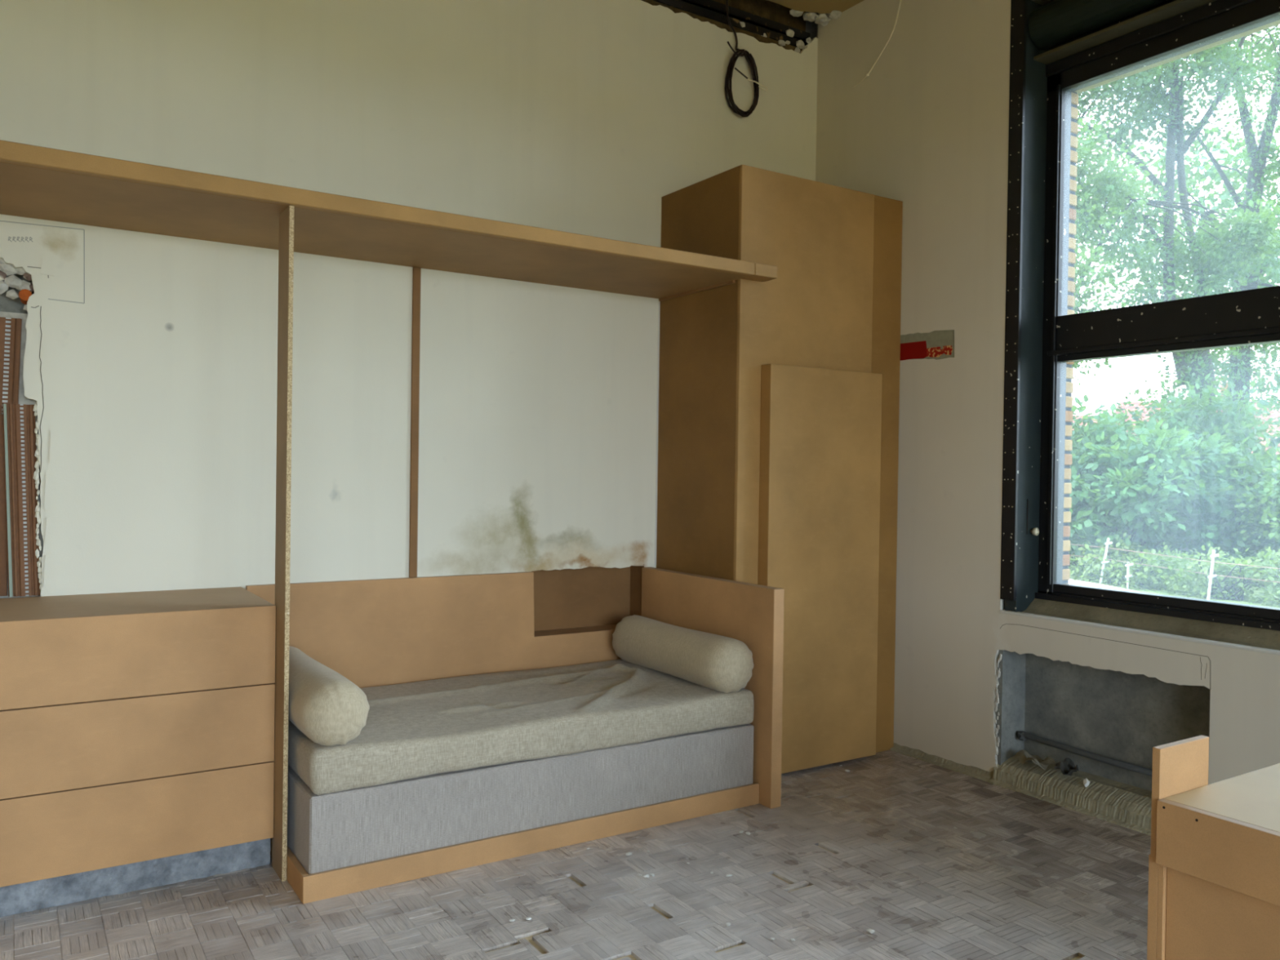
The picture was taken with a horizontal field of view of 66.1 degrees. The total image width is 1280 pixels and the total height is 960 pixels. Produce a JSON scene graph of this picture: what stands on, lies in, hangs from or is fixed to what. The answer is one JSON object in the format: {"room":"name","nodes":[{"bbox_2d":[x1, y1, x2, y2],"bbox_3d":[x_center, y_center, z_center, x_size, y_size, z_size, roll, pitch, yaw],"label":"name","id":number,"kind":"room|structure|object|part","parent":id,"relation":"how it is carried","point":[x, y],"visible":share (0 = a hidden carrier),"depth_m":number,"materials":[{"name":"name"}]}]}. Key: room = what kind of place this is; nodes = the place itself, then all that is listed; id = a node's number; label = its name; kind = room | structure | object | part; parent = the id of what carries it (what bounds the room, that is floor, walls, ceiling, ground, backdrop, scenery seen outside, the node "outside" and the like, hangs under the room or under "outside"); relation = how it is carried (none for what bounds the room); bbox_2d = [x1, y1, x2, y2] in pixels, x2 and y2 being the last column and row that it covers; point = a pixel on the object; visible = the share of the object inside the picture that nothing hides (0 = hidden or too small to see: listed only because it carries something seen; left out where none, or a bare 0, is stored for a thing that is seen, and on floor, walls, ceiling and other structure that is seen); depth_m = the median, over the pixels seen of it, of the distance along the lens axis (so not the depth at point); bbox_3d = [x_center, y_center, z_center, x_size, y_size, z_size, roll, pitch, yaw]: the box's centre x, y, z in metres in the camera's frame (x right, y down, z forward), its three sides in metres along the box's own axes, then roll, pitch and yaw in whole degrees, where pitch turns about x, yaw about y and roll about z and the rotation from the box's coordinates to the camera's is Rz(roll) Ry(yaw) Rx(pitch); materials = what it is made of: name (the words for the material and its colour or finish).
{"room":"construction site","nodes":[
{"label":"construction site","id":0,"kind":"room"},
{"bbox_2d":[0,0,817,598],"bbox_3d":[-1.677,-0.731,3.978,6.760,4.099,0.364,0,1,-33],"label":"wall","id":1,"kind":"structure","parent":0,"point":[148,365],"depth_m":4.09,"materials":[{"name":"white paint"}]},
{"bbox_2d":[3,404,13,596],"bbox_3d":[-2.215,0.072,3.449,0.032,0.676,0.007,0,1,-33],"label":"strip","id":2,"kind":"object","parent":1,"relation":"attached to","point":[4,405],"visible":1,"depth_m":3.45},
{"bbox_2d":[0,316,22,595],"bbox_3d":[-2.272,-0.081,3.448,0.172,0.981,0.019,0,1,-33],"label":"ribbed lath","id":3,"kind":"object","parent":1,"relation":"attached to","point":[10,328],"visible":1,"depth_m":3.47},
{"bbox_2d":[2,403,39,596],"bbox_3d":[-2.185,0.072,3.476,0.118,0.677,0.014,0,1,-33],"label":"ribbed lath","id":4,"kind":"object","parent":1,"relation":"attached to","point":[20,418],"visible":1,"depth_m":3.47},
{"bbox_2d":[18,288,31,304],"bbox_3d":[-2.179,-0.649,3.492,0.041,0.047,0.071,1,1,-29],"label":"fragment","id":5,"kind":"object","parent":1,"relation":"attached to","point":[24,294],"visible":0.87,"depth_m":3.46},
{"bbox_2d":[0,139,777,301],"bbox_3d":[-1.107,-0.929,3.686,3.601,0.069,0.744,0,1,-33],"label":"wall shelf","id":6,"kind":"object","parent":1,"relation":"attached to","point":[37,182],"visible":1,"depth_m":3.55,"materials":[{"name":"brown wood"}]},
{"bbox_2d":[408,266,421,577],"bbox_3d":[-0.967,-0.246,4.225,0.034,1.330,0.012,0,1,-33],"label":"batten","id":7,"kind":"object","parent":1,"relation":"attached to","point":[416,272],"visible":1,"depth_m":4.22,"materials":[{"name":"brown wood"}]},
{"bbox_2d":[0,750,1151,959],"bbox_3d":[0.398,1.482,0.387,7.000,0.201,8.600,0,1,-33],"label":"floor","id":8,"kind":"structure","parent":0,"point":[941,863],"depth_m":3.15,"materials":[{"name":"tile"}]},
{"bbox_2d":[0,586,275,917],"bbox_3d":[-2.048,0.869,3.201,1.518,0.902,0.599,0,1,-33],"label":"base cabinet","id":9,"kind":"object","parent":8,"relation":"on","point":[137,728],"visible":1,"depth_m":3.14,"materials":[{"name":"brown wood"}]},
{"bbox_3d":[-2.048,0.429,3.206,1.518,0.022,0.577,0,1,-33],"label":"panel","id":10,"kind":"part","parent":9,"relation":"part of","materials":[{"name":"brown wood"}]},
{"bbox_3d":[-1.895,1.088,2.960,1.518,0.260,0.021,0,1,-33],"label":"drawer","id":11,"kind":"part","parent":9,"relation":"part of","materials":[{"name":"brown wood"}]},
{"bbox_3d":[-1.892,0.823,2.958,1.518,0.263,0.021,0,1,-33],"label":"drawer","id":12,"kind":"part","parent":9,"relation":"part of","materials":[{"name":"brown wood"}]},
{"bbox_3d":[-1.888,0.555,2.955,1.518,0.265,0.021,0,1,-33],"label":"drawer","id":13,"kind":"part","parent":9,"relation":"part of","materials":[{"name":"brown wood"}]},
{"bbox_2d":[271,205,293,881],"bbox_3d":[-1.205,0.213,3.318,0.015,2.237,0.150,0,1,-33],"label":"plank","id":14,"kind":"object","parent":8,"relation":"on","point":[286,242],"visible":1,"depth_m":3.28,"materials":[{"name":"brown wood"}]},
{"bbox_2d":[245,564,784,903],"bbox_3d":[-0.520,0.876,4.024,1.908,0.918,1.137,0,1,-33],"label":"daybed","id":15,"kind":"object","parent":8,"relation":"on","point":[378,632],"visible":0.67,"depth_m":4.01,"materials":[{"name":"brown wood"}]},
{"bbox_3d":[-0.771,0.863,4.363,1.852,0.883,0.024,0,1,-33],"label":"panel","id":16,"kind":"part","parent":15,"relation":"part of","materials":[{"name":"brown wood"}]},
{"bbox_2d":[288,658,754,795],"bbox_3d":[-0.517,0.925,3.973,1.811,0.169,0.887,0,1,-33],"label":"mattress","id":17,"kind":"object","parent":15,"relation":"on","point":[422,728],"visible":0.82,"depth_m":3.69,"materials":[{"name":"fabric"}]},
{"bbox_2d":[288,645,369,746],"bbox_3d":[-1.192,0.753,3.525,0.222,0.211,0.858,0,1,-33],"label":"bolster","id":18,"kind":"object","parent":17,"relation":"on","point":[329,708],"visible":0.71,"depth_m":3.19,"materials":[{"name":"beige fabric"}]},
{"bbox_2d":[612,614,754,693],"bbox_3d":[0.170,0.761,4.397,0.230,0.219,0.876,0,1,-33],"label":"bolster","id":19,"kind":"object","parent":17,"relation":"on","point":[718,663],"visible":1,"depth_m":4.20,"materials":[{"name":"beige fabric"}]},
{"bbox_2d":[533,624,617,635],"bbox_3d":[-0.278,0.730,4.764,0.620,0.014,0.121,0,1,-33],"label":"niche shelf","id":20,"kind":"object","parent":15,"relation":"attached to","point":[552,629],"depth_m":4.74,"materials":[{"name":"brown wood"}]},
{"bbox_3d":[0.296,0.892,4.468,0.055,0.902,1.001,0,1,-33],"label":"panel","id":21,"kind":"part","parent":15,"relation":"part of","materials":[{"name":"brown wood"}]},
{"bbox_2d":[654,164,902,773],"bbox_3d":[0.706,-0.028,4.888,1.033,2.745,0.711,0,1,-33],"label":"wardrobe","id":22,"kind":"object","parent":8,"relation":"on","point":[777,424],"visible":0.83,"depth_m":4.60,"materials":[{"name":"brown wood"}]},
{"bbox_3d":[0.263,-0.033,4.655,0.019,2.745,0.622,0,1,-33],"label":"panel","id":23,"kind":"part","parent":22,"relation":"part of","materials":[{"name":"brown wood"}]},
{"bbox_3d":[0.775,-0.025,4.604,0.824,2.745,0.019,0,1,-33],"label":"panel","id":24,"kind":"part","parent":22,"relation":"part of","materials":[{"name":"brown wood"}]},
{"bbox_3d":[0.845,0.407,4.604,0.700,1.847,0.069,0,1,-33],"label":"door","id":25,"kind":"part","parent":22,"relation":"part of","materials":[{"name":"brown wood"}]},
{"bbox_2d":[866,928,875,933],"bbox_3d":[0.694,1.357,2.962,0.018,0.009,0.023,0,1,-43],"label":"crumb","id":26,"kind":"object","parent":8,"relation":"on","point":[870,931],"visible":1,"depth_m":2.96,"materials":[{"name":"white"}]},
{"bbox_2d":[1146,735,1279,959],"bbox_3d":[1.566,0.962,1.744,0.742,0.848,0.959,0,1,-33],"label":"desk","id":27,"kind":"object","parent":8,"relation":"on","point":[1214,859],"visible":1,"depth_m":1.88,"materials":[{"name":"brown wood"}]},
{"bbox_3d":[1.317,1.063,2.145,0.727,0.633,0.019,0,1,-33],"label":"panel","id":28,"kind":"part","parent":27,"relation":"part of","materials":[{"name":"brown wood"}]},
{"bbox_3d":[1.289,1.072,1.550,0.019,0.625,0.928,0,1,-33],"label":"panel","id":29,"kind":"part","parent":27,"relation":"part of","materials":[{"name":"brown wood"}]},
{"bbox_2d":[767,0,863,26],"bbox_3d":[0.468,-2.702,0.389,7.060,0.511,8.660,0,1,-33],"label":"ceiling","id":30,"kind":"structure","parent":0,"point":[834,8],"depth_m":5.24,"materials":[{"name":"beige paint"}]},
{"bbox_2d":[724,0,767,117],"bbox_3d":[0.549,-2.196,5.121,0.270,0.623,0.060,0,1,-33],"label":"cable coil","id":31,"kind":"object","parent":30,"relation":"hanging from","point":[750,60],"visible":1,"depth_m":5.10,"materials":[{"name":"rubber"}]},
{"bbox_2d":[853,0,901,87],"bbox_3d":[1.224,-2.294,5.044,0.016,0.442,0.363,0,1,-33],"label":"loose wire","id":32,"kind":"object","parent":30,"relation":"hanging from","point":[900,0],"visible":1,"depth_m":5.00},
{"bbox_2d":[815,0,1279,791],"bbox_3d":[3.253,-0.604,2.196,0.342,4.020,8.024,0,1,-33],"label":"wall","id":33,"kind":"structure","parent":0,"point":[926,130],"depth_m":4.57,"materials":[{"name":"beige paint"}]},
{"bbox_2d":[889,742,1151,835],"bbox_3d":[1.749,1.317,4.345,0.222,0.119,1.596,0,1,-33],"label":"trim","id":34,"kind":"structure","parent":33,"relation":"attached to","point":[1124,805],"depth_m":4.15,"materials":[{"name":"beige"}]},
{"bbox_2d":[1013,749,1055,769],"bbox_3d":[1.724,1.222,4.314,0.107,0.047,0.183,1,1,-11],"label":"crumpled paper","id":35,"kind":"object","parent":34,"relation":"on","point":[1023,755],"visible":1,"depth_m":4.32,"materials":[{"name":"beige paper"}]},
{"bbox_2d":[1053,757,1078,775],"bbox_3d":[1.819,1.221,4.194,0.092,0.045,0.148,1,1,29],"label":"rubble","id":36,"kind":"object","parent":34,"relation":"on","point":[1067,766],"visible":1,"depth_m":4.18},
{"bbox_2d":[1083,777,1089,786],"bbox_3d":[1.860,1.263,4.102,0.020,0.041,0.028,1,1,-3],"label":"chip","id":37,"kind":"object","parent":34,"relation":"on","point":[1086,782],"visible":1,"depth_m":4.09,"materials":[{"name":"white paint"}]},
{"bbox_2d":[1017,730,1151,776],"bbox_3d":[1.965,1.167,4.094,0.049,0.049,0.898,0,1,-33],"label":"pipe","id":38,"kind":"object","parent":33,"relation":"attached to","point":[1022,735],"visible":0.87,"depth_m":4.18,"materials":[{"name":"black metal"}]},
{"bbox_2d":[1000,0,1279,631],"bbox_3d":[2.538,-0.829,3.292,0.320,2.890,2.847,0,1,-33],"label":"window","id":39,"kind":"structure","parent":33,"relation":"in","point":[1041,337],"depth_m":4.36,"materials":[{"name":"black paint"}]},
{"bbox_3d":[1.765,0.230,4.401,0.036,0.035,0.032,0,1,-33],"label":"knob","id":40,"kind":"part","parent":39,"relation":"part of","materials":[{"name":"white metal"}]},
{"bbox_3d":[2.514,-2.112,3.252,0.178,0.024,2.703,0,1,-33],"label":"head rail","id":41,"kind":"part","parent":39,"relation":"part of","materials":[{"name":"black metal"}]},
{"bbox_2d":[1028,0,1168,49],"bbox_3d":[2.508,-1.986,3.251,0.178,0.178,2.679,0,1,-33],"label":"roller blind","id":42,"kind":"object","parent":39,"relation":"attached to","point":[1055,22],"visible":1,"depth_m":4.17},
{"bbox_3d":[2.559,0.564,3.331,0.074,0.089,2.703,0,1,-33],"label":"rail","id":43,"kind":"part","parent":39,"relation":"part of","materials":[{"name":"black metal"}]},
{"bbox_3d":[2.593,-1.779,3.309,0.074,0.126,2.703,0,1,-33],"label":"rail","id":44,"kind":"part","parent":39,"relation":"part of","materials":[{"name":"black metal"}]},
{"bbox_2d":[1062,19,1279,583],"bbox_3d":[1.108,-0.759,5.829,0.168,4.920,9.140,0,1,-33],"label":"wall","id":45,"kind":"structure","parent":0,"point":[1074,96],"depth_m":4.50,"materials":[{"name":"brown brick"}]},
{"bbox_2d":[1070,540,1279,608],"bbox_3d":[30.829,1.558,42.524,89.640,0.200,150.000,0,1,-33],"label":"ground","id":46,"kind":"structure","parent":0,"point":[1149,591],"depth_m":12.26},
{"bbox_2d":[1068,511,1093,575],"bbox_3d":[6.143,0.930,14.445,1.102,1.000,1.252,0,1,-33],"label":"clump","id":47,"kind":"object","parent":46,"relation":"on","point":[1072,562],"visible":0.06,"depth_m":14.21,"materials":[{"name":"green plant"}]},
{"bbox_2d":[1072,414,1111,447],"bbox_3d":[30.545,-1.521,64.871,10.600,5.530,12.800,1,1,23],"label":"house","id":48,"kind":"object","parent":46,"relation":"on","point":[1073,421],"visible":0.02,"depth_m":64.53,"materials":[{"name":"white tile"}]},
{"bbox_2d":[1068,578,1137,591],"bbox_3d":[7.402,1.444,7.307,1.864,0.050,14.558,1,1,-22],"label":"garden path","id":49,"kind":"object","parent":46,"relation":"on","point":[1071,581],"visible":0.1,"depth_m":12.63,"materials":[{"name":"concrete"}]},
{"bbox_2d":[1099,537,1112,582],"bbox_3d":[6.145,1.097,12.984,0.160,0.666,0.064,1,1,-3],"label":"fence post","id":50,"kind":"object","parent":46,"relation":"on","point":[1103,562],"visible":0.87,"depth_m":12.99,"materials":[{"name":"white wood"}]},
{"bbox_2d":[1070,543,1279,568],"bbox_3d":[6.378,0.931,12.434,0.130,0.058,5.492,1,1,-22],"label":"wire","id":51,"kind":"object","parent":50,"relation":"attached to","point":[1070,544],"visible":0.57,"depth_m":11.86,"materials":[{"name":"grey metal"}]},
{"bbox_2d":[1124,561,1133,588],"bbox_3d":[6.205,1.232,12.489,0.092,0.378,0.051,1,1,12],"label":"fence post","id":52,"kind":"object","parent":46,"relation":"on","point":[1127,575],"visible":0.87,"depth_m":12.49,"materials":[{"name":"white wood"}]},
{"bbox_2d":[1068,532,1199,593],"bbox_3d":[6.509,1.072,12.912,1.415,0.756,1.955,0,1,-33],"label":"clump","id":53,"kind":"object","parent":46,"relation":"on","point":[1144,575],"visible":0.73,"depth_m":12.85,"materials":[{"name":"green plant"}]},
{"bbox_2d":[1068,394,1261,578],"bbox_3d":[6.817,0.066,14.125,2.916,2.696,3.281,0,1,-33],"label":"shrub","id":54,"kind":"object","parent":46,"relation":"on","point":[1131,486],"visible":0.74,"depth_m":13.39,"materials":[{"name":"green plant"}]},
{"bbox_2d":[1069,112,1279,563],"bbox_3d":[8.049,-2.066,15.613,4.693,7.242,2.671,1,1,8],"label":"tree","id":55,"kind":"object","parent":46,"relation":"on","point":[1108,188],"visible":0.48,"depth_m":15.46,"materials":[{"name":"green plant"}]},
{"bbox_2d":[1071,423,1279,559],"bbox_3d":[10.261,0.160,18.612,10.522,2.823,5.064,1,1,35],"label":"shrub","id":56,"kind":"object","parent":46,"relation":"on","point":[1157,540],"visible":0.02,"depth_m":18.45,"materials":[{"name":"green plant"}]},
{"bbox_2d":[1075,115,1279,435],"bbox_3d":[14.525,-3.583,23.629,8.759,10.306,7.986,1,1,38],"label":"tree","id":57,"kind":"object","parent":46,"relation":"on","point":[1211,172],"visible":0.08,"depth_m":23.25,"materials":[{"name":"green plant"}]},
{"bbox_2d":[1075,25,1279,559],"bbox_3d":[9.107,-4.047,17.136,5.477,11.210,4.344,1,1,15],"label":"tree","id":58,"kind":"object","parent":46,"relation":"on","point":[1148,98],"visible":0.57,"depth_m":16.80,"materials":[{"name":"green plant"}]},
{"bbox_2d":[1088,372,1279,585],"bbox_3d":[8.533,-0.053,14.616,2.886,3.086,4.205,1,1,-3],"label":"shrub","id":59,"kind":"object","parent":46,"relation":"on","point":[1209,428],"visible":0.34,"depth_m":14.11,"materials":[{"name":"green plant"}]},
{"bbox_2d":[1115,382,1279,454],"bbox_3d":[26.154,-1.480,43.031,9.600,5.730,9.800,1,1,14],"label":"house","id":60,"kind":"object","parent":46,"relation":"on","point":[1126,406],"visible":0.02,"depth_m":42.47,"materials":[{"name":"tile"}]},
{"bbox_2d":[1124,24,1279,452],"bbox_3d":[11.530,-4.283,18.994,5.806,11.716,4.324,1,1,24],"label":"tree","id":61,"kind":"object","parent":46,"relation":"on","point":[1257,155],"visible":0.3,"depth_m":18.85,"materials":[{"name":"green plant"}]},
{"bbox_2d":[1206,550,1218,599],"bbox_3d":[6.687,1.134,11.485,0.125,0.634,0.070,1,1,-11],"label":"fence post","id":62,"kind":"object","parent":46,"relation":"on","point":[1214,555],"visible":0.87,"depth_m":11.49,"materials":[{"name":"white wood"}]},
{"bbox_2d":[1071,555,1279,582],"bbox_3d":[6.376,1.081,12.435,0.130,0.058,5.492,1,1,-22],"label":"wire","id":63,"kind":"object","parent":62,"relation":"attached to","point":[1071,555],"visible":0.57,"depth_m":11.71,"materials":[{"name":"grey metal"}]},
{"bbox_2d":[1150,542,1279,607],"bbox_3d":[7.199,1.088,11.588,1.352,0.766,2.363,0,1,-33],"label":"clump","id":64,"kind":"object","parent":46,"relation":"on","point":[1221,585],"visible":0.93,"depth_m":11.55,"materials":[{"name":"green plant"}]},
{"bbox_2d":[1217,437,1279,586],"bbox_3d":[9.175,0.302,12.998,3.149,2.397,3.543,1,1,7],"label":"shrub","id":65,"kind":"object","parent":46,"relation":"on","point":[1270,487],"visible":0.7,"depth_m":13.01,"materials":[{"name":"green plant"}]}
]}

